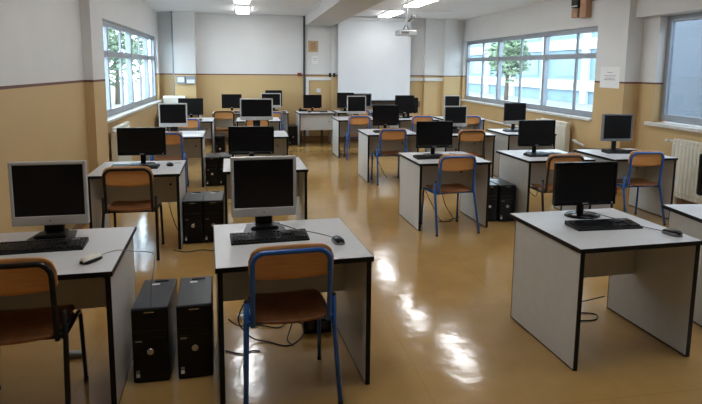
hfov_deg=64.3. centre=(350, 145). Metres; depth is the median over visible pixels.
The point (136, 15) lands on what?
wall
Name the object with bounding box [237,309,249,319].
power strip
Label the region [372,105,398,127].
computer monitor
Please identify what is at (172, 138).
chair
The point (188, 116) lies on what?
computer desk
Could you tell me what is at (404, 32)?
ceiling projector
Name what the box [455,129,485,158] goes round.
chair
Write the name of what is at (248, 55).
wall
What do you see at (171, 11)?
conduit pipe
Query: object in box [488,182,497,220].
computer tower
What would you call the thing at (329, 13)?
ceiling beam
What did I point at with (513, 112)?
computer monitor
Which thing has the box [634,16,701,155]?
wall
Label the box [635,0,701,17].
beam
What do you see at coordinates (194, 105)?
computer monitor
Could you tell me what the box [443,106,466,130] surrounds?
computer monitor
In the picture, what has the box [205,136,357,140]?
baseboard
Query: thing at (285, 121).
computer desk
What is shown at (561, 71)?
office building
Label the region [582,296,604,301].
power cable
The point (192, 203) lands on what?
computer tower
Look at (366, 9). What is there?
trim
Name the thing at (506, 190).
computer tower
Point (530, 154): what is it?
keyboard
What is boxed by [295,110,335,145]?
computer desk
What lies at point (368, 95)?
computer monitor
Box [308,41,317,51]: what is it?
wall plaque
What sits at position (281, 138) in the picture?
computer desk
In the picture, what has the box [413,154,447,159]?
keyboard
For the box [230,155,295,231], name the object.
computer monitor
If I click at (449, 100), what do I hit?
computer monitor
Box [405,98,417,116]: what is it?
computer monitor
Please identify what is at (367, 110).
chair
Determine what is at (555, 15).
wall
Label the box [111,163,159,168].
keyboard
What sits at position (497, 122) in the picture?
pipe
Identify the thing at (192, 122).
chair
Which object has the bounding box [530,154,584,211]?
chair
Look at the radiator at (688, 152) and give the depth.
7.12 m
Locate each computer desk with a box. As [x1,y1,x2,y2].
[0,226,135,403]
[87,160,185,248]
[146,131,205,186]
[165,115,201,130]
[167,117,214,152]
[212,112,239,134]
[213,218,373,403]
[223,157,307,223]
[232,131,288,156]
[236,117,280,130]
[279,110,288,145]
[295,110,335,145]
[332,110,372,116]
[332,116,378,157]
[357,129,418,182]
[369,110,406,126]
[390,116,438,156]
[398,151,491,230]
[429,129,495,177]
[433,116,484,129]
[486,129,556,176]
[496,149,595,212]
[509,208,701,370]
[573,148,677,218]
[662,204,701,326]
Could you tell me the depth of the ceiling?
11.46 m
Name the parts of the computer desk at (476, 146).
panel, modesty panel, panel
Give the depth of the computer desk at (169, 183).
5.68 m
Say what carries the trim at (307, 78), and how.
attached to the wall at (248, 55)
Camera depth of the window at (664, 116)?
7.75 m
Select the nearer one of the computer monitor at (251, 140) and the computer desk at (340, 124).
the computer monitor at (251, 140)
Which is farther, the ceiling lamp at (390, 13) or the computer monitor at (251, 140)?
the ceiling lamp at (390, 13)
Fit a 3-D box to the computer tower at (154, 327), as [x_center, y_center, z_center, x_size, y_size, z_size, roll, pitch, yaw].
[-1.156,1.081,3.318,0.195,0.441,0.453,-1,8,-10]
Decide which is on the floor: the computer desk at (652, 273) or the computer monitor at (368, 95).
the computer desk at (652, 273)
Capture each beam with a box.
[305,0,384,26]
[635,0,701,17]
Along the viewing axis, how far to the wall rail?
14.02 m
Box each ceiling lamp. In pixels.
[234,0,249,3]
[235,5,249,13]
[378,10,404,17]
[403,0,436,7]
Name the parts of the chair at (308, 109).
backrest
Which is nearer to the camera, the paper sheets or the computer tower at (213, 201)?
the computer tower at (213, 201)
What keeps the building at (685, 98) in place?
on the ground
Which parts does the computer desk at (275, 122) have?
modesty panel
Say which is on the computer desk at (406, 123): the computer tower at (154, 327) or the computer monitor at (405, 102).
the computer monitor at (405, 102)
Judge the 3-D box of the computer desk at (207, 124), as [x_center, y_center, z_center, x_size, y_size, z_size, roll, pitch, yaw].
[-3.085,-0.134,10.841,0.837,0.750,0.815,-1,8,-11]
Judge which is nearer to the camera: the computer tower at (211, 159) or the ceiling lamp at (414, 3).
the computer tower at (211, 159)
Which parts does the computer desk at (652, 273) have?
panel, modesty panel, panel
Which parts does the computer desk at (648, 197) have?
panel, modesty panel, panel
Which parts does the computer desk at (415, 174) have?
panel, modesty panel, panel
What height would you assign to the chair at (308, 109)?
0.864 m
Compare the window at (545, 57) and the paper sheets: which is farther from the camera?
the window at (545, 57)
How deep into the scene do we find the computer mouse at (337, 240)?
3.23 m
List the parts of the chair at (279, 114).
backrest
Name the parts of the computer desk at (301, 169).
modesty panel, panel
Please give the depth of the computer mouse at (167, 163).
5.70 m
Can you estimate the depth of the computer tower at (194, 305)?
3.16 m
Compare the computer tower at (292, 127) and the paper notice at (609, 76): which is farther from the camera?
the computer tower at (292, 127)
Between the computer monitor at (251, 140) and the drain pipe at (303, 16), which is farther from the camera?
the drain pipe at (303, 16)
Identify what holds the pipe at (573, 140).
attached to the wall at (555, 15)
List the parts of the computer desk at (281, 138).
modesty panel, panel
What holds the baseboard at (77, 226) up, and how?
attached to the wall at (43, 110)
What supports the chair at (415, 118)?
on the floor
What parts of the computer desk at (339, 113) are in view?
modesty panel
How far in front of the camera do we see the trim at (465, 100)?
10.35 m
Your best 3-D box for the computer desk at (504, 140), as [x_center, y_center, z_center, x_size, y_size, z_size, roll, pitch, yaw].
[2.807,0.134,9.314,0.837,0.750,0.815,-1,8,-10]
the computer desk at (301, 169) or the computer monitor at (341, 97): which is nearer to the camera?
the computer desk at (301, 169)
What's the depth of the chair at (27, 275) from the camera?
2.70 m
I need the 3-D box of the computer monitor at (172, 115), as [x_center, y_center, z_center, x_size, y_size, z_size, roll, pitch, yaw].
[-2.708,-0.420,8.514,0.414,0.460,0.200,-1,8,-10]
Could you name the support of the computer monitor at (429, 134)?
on the computer desk at (415, 174)
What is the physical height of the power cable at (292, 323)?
0.344 m
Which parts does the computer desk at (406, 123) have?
modesty panel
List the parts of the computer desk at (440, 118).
modesty panel, panel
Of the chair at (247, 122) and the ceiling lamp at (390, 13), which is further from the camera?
the ceiling lamp at (390, 13)
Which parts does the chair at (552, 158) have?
seat, leg, backrest, frame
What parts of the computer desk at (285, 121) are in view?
modesty panel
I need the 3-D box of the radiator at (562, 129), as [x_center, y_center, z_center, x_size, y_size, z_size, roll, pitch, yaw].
[3.601,-0.018,9.955,0.169,0.890,0.991,-1,8,-10]
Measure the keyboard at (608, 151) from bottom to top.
0.033 m
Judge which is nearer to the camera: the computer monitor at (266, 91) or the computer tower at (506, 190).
the computer tower at (506, 190)
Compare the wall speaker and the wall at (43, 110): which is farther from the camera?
the wall speaker
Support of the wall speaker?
attached to the wall at (555, 15)
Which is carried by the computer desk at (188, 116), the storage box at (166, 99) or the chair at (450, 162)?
the storage box at (166, 99)
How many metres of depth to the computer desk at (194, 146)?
8.57 m
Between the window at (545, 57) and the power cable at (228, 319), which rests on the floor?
the power cable at (228, 319)
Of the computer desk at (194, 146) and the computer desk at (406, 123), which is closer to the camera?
the computer desk at (194, 146)
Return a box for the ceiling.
[140,0,552,19]
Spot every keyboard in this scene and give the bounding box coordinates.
[0,237,88,254]
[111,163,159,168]
[230,228,309,245]
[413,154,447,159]
[502,129,517,131]
[523,152,561,156]
[565,218,642,230]
[601,149,638,153]
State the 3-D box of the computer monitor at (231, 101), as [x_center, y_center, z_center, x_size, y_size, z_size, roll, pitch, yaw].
[-2.700,-0.962,12.639,0.441,0.405,0.192,-1,8,-10]
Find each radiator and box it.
[109,121,131,161]
[536,118,569,151]
[665,138,701,203]
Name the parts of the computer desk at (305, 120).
panel, modesty panel, panel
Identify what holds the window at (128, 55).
in the wall at (136, 15)
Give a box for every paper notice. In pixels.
[312,56,317,63]
[600,67,619,88]
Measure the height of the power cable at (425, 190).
0.415 m
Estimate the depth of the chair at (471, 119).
11.10 m
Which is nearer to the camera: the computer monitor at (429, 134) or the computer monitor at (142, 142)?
the computer monitor at (142, 142)
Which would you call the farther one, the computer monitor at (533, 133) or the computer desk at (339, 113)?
the computer desk at (339, 113)
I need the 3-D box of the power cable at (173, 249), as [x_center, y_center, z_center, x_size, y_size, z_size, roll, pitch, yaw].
[-1.486,1.008,5.388,0.456,0.009,0.088,-1,8,-10]
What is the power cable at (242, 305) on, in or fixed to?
on the floor
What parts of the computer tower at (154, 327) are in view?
panel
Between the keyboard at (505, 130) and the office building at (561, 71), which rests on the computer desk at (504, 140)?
the keyboard at (505, 130)
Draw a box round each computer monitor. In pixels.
[7,160,89,239]
[116,127,165,163]
[158,103,187,132]
[178,98,203,117]
[222,94,241,110]
[228,126,273,156]
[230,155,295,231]
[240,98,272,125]
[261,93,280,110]
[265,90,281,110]
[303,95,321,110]
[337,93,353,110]
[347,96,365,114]
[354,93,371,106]
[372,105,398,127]
[395,95,413,117]
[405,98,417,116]
[416,121,452,154]
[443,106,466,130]
[444,95,459,105]
[503,103,525,128]
[517,120,555,152]
[552,161,617,218]
[600,114,633,149]
[696,154,701,195]
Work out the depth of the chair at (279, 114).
11.64 m
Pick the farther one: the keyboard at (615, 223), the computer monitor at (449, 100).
the computer monitor at (449, 100)
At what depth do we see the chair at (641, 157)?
6.40 m
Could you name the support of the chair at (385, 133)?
on the floor
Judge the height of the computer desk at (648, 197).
0.750 m
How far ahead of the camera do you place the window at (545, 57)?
10.70 m
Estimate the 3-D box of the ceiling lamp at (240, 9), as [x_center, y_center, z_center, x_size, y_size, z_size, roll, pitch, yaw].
[-2.304,-2.887,11.863,0.300,0.062,1.250,-1,8,-10]
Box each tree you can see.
[108,28,148,103]
[485,39,531,99]
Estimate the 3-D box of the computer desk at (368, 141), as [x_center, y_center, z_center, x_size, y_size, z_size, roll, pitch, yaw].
[0.584,0.145,9.076,0.837,0.750,0.815,-1,8,-11]
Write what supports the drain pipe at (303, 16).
attached to the wall at (248, 55)
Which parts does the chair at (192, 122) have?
frame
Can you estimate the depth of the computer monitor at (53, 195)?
3.23 m
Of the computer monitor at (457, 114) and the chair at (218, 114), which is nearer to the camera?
the computer monitor at (457, 114)
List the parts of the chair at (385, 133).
leg, leg, seat, backrest, frame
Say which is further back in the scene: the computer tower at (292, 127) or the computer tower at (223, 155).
the computer tower at (292, 127)
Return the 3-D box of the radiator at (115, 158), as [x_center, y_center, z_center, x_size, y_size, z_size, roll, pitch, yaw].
[-3.492,0.128,8.409,0.169,0.890,1.053,-1,8,-10]
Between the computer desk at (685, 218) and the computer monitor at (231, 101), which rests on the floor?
the computer desk at (685, 218)
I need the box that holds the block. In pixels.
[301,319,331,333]
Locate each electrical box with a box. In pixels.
[177,76,185,83]
[186,76,195,83]
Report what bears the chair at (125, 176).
on the floor
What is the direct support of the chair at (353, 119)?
on the floor
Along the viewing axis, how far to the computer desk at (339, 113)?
13.15 m
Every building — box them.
[469,32,597,103]
[667,19,701,126]
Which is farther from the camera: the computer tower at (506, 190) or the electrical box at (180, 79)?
the electrical box at (180, 79)
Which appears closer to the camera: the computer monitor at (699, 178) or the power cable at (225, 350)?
the power cable at (225, 350)
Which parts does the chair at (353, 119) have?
frame, backrest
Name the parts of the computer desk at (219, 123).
modesty panel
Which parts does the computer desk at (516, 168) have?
panel, modesty panel, panel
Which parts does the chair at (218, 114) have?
backrest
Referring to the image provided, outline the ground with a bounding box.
[110,82,592,110]
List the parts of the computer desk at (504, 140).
panel, modesty panel, panel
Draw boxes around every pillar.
[80,0,110,205]
[590,0,643,188]
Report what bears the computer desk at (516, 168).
on the floor
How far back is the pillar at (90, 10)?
6.39 m
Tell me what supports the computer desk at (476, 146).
on the floor
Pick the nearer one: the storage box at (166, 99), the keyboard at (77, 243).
the keyboard at (77, 243)
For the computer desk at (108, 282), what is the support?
on the floor
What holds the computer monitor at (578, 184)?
on the computer desk at (652, 273)
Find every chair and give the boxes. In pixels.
[0,257,88,403]
[101,166,164,260]
[150,132,188,191]
[178,118,199,130]
[213,110,235,134]
[243,243,342,403]
[245,120,269,125]
[273,111,283,130]
[301,108,322,143]
[344,115,371,159]
[346,109,369,147]
[371,128,406,184]
[410,115,432,151]
[421,154,479,236]
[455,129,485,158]
[460,115,480,129]
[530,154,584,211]
[616,150,665,224]
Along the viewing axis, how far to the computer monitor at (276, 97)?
12.78 m
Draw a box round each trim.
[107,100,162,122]
[306,77,442,135]
[366,9,451,11]
[460,99,591,120]
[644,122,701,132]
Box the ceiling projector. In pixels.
[395,0,416,35]
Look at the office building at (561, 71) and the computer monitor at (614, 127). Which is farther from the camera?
the office building at (561, 71)
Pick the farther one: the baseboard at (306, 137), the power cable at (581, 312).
the baseboard at (306, 137)
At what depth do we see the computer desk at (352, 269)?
3.33 m
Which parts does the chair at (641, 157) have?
leg, seat frame, seat, frame, backrest, leg, leg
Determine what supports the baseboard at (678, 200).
attached to the wall at (647, 137)
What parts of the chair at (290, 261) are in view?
leg, leg, seat, seat frame, backrest, frame, leg, leg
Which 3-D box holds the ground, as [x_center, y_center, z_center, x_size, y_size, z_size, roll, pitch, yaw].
[0.373,-1.145,25.576,130.000,0.020,130.000,-1,8,-10]
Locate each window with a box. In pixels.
[102,19,155,116]
[465,26,597,117]
[660,12,701,125]
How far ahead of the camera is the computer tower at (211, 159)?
8.28 m
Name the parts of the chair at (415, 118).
backrest, frame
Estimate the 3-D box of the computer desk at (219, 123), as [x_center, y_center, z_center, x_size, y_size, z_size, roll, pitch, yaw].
[-2.711,-0.394,12.745,0.837,0.750,0.815,-1,8,-10]
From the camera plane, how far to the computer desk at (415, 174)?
6.44 m
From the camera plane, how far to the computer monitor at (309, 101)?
12.99 m
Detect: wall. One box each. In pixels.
[0,0,88,232]
[101,0,160,160]
[158,11,463,136]
[461,0,599,153]
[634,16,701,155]
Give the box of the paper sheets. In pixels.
[182,134,200,135]
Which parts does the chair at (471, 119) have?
backrest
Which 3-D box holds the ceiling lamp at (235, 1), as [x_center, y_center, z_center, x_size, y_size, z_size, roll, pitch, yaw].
[-1.927,-2.603,9.837,0.300,0.062,1.250,-1,8,-10]
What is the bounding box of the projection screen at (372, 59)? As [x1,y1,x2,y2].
[338,17,413,100]
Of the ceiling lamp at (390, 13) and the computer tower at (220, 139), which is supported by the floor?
the computer tower at (220, 139)
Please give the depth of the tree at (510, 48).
37.68 m
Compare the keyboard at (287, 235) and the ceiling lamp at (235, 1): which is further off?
the ceiling lamp at (235, 1)
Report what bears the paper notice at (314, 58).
attached to the wall at (248, 55)
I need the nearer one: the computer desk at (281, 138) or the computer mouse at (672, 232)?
the computer mouse at (672, 232)
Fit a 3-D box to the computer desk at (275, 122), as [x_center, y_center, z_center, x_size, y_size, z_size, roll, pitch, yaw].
[-1.830,-0.149,11.033,0.837,0.750,0.815,-1,8,-10]
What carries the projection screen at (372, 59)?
hanging from the ceiling
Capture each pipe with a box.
[171,11,174,95]
[303,16,304,135]
[481,118,517,127]
[572,139,584,146]
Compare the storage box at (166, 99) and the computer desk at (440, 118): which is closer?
the computer desk at (440, 118)
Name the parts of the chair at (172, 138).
frame, seat, backrest, leg, leg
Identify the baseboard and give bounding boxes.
[71,223,87,229]
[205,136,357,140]
[676,198,695,203]
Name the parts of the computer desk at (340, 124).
panel, modesty panel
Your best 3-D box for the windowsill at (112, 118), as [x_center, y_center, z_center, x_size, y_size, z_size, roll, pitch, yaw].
[-3.899,-0.633,9.973,0.190,0.040,6.010,-1,8,-10]
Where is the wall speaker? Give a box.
[571,0,591,17]
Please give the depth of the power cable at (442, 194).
6.67 m
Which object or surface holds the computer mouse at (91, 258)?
on the computer desk at (108, 282)
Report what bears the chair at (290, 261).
on the floor
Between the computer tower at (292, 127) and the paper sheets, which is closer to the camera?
the paper sheets
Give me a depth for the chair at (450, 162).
5.99 m
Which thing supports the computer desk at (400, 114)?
on the floor
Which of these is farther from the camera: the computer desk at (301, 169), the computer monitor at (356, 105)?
the computer monitor at (356, 105)
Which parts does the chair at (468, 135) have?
backrest, seat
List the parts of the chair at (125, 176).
leg, leg, backrest, frame, seat frame, seat, leg, leg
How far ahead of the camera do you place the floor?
3.68 m
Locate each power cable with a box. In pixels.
[173,249,213,251]
[225,350,259,354]
[228,319,300,327]
[238,305,306,345]
[287,323,293,345]
[425,190,459,220]
[439,194,452,221]
[581,312,597,320]
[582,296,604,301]
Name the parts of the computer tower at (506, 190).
panel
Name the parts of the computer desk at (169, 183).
panel, modesty panel, panel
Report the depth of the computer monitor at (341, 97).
13.19 m
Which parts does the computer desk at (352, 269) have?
panel, modesty panel, panel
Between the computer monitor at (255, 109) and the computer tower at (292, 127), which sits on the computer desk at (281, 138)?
the computer monitor at (255, 109)
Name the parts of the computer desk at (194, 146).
modesty panel, panel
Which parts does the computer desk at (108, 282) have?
modesty panel, panel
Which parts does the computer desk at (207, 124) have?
modesty panel, panel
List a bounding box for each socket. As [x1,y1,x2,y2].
[69,350,81,358]
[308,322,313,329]
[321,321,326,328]
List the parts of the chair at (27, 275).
backrest, frame, seat, seat frame, leg, leg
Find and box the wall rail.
[371,101,419,106]
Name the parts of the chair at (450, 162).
leg, leg, seat, seat frame, backrest, frame, leg, leg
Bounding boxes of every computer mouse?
[79,250,154,305]
[166,162,188,180]
[281,224,344,244]
[599,214,682,236]
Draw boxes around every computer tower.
[131,278,177,382]
[176,276,213,378]
[182,191,204,243]
[203,191,224,242]
[205,153,219,185]
[215,133,225,152]
[219,152,231,184]
[289,124,296,144]
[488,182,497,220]
[490,178,515,220]
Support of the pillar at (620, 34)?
attached to the wall at (555, 15)
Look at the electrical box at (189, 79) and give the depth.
12.74 m
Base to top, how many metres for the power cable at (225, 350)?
0.009 m
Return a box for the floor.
[0,139,701,403]
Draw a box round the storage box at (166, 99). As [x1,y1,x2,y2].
[163,96,185,102]
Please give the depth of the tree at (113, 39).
34.34 m
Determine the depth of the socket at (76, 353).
3.38 m

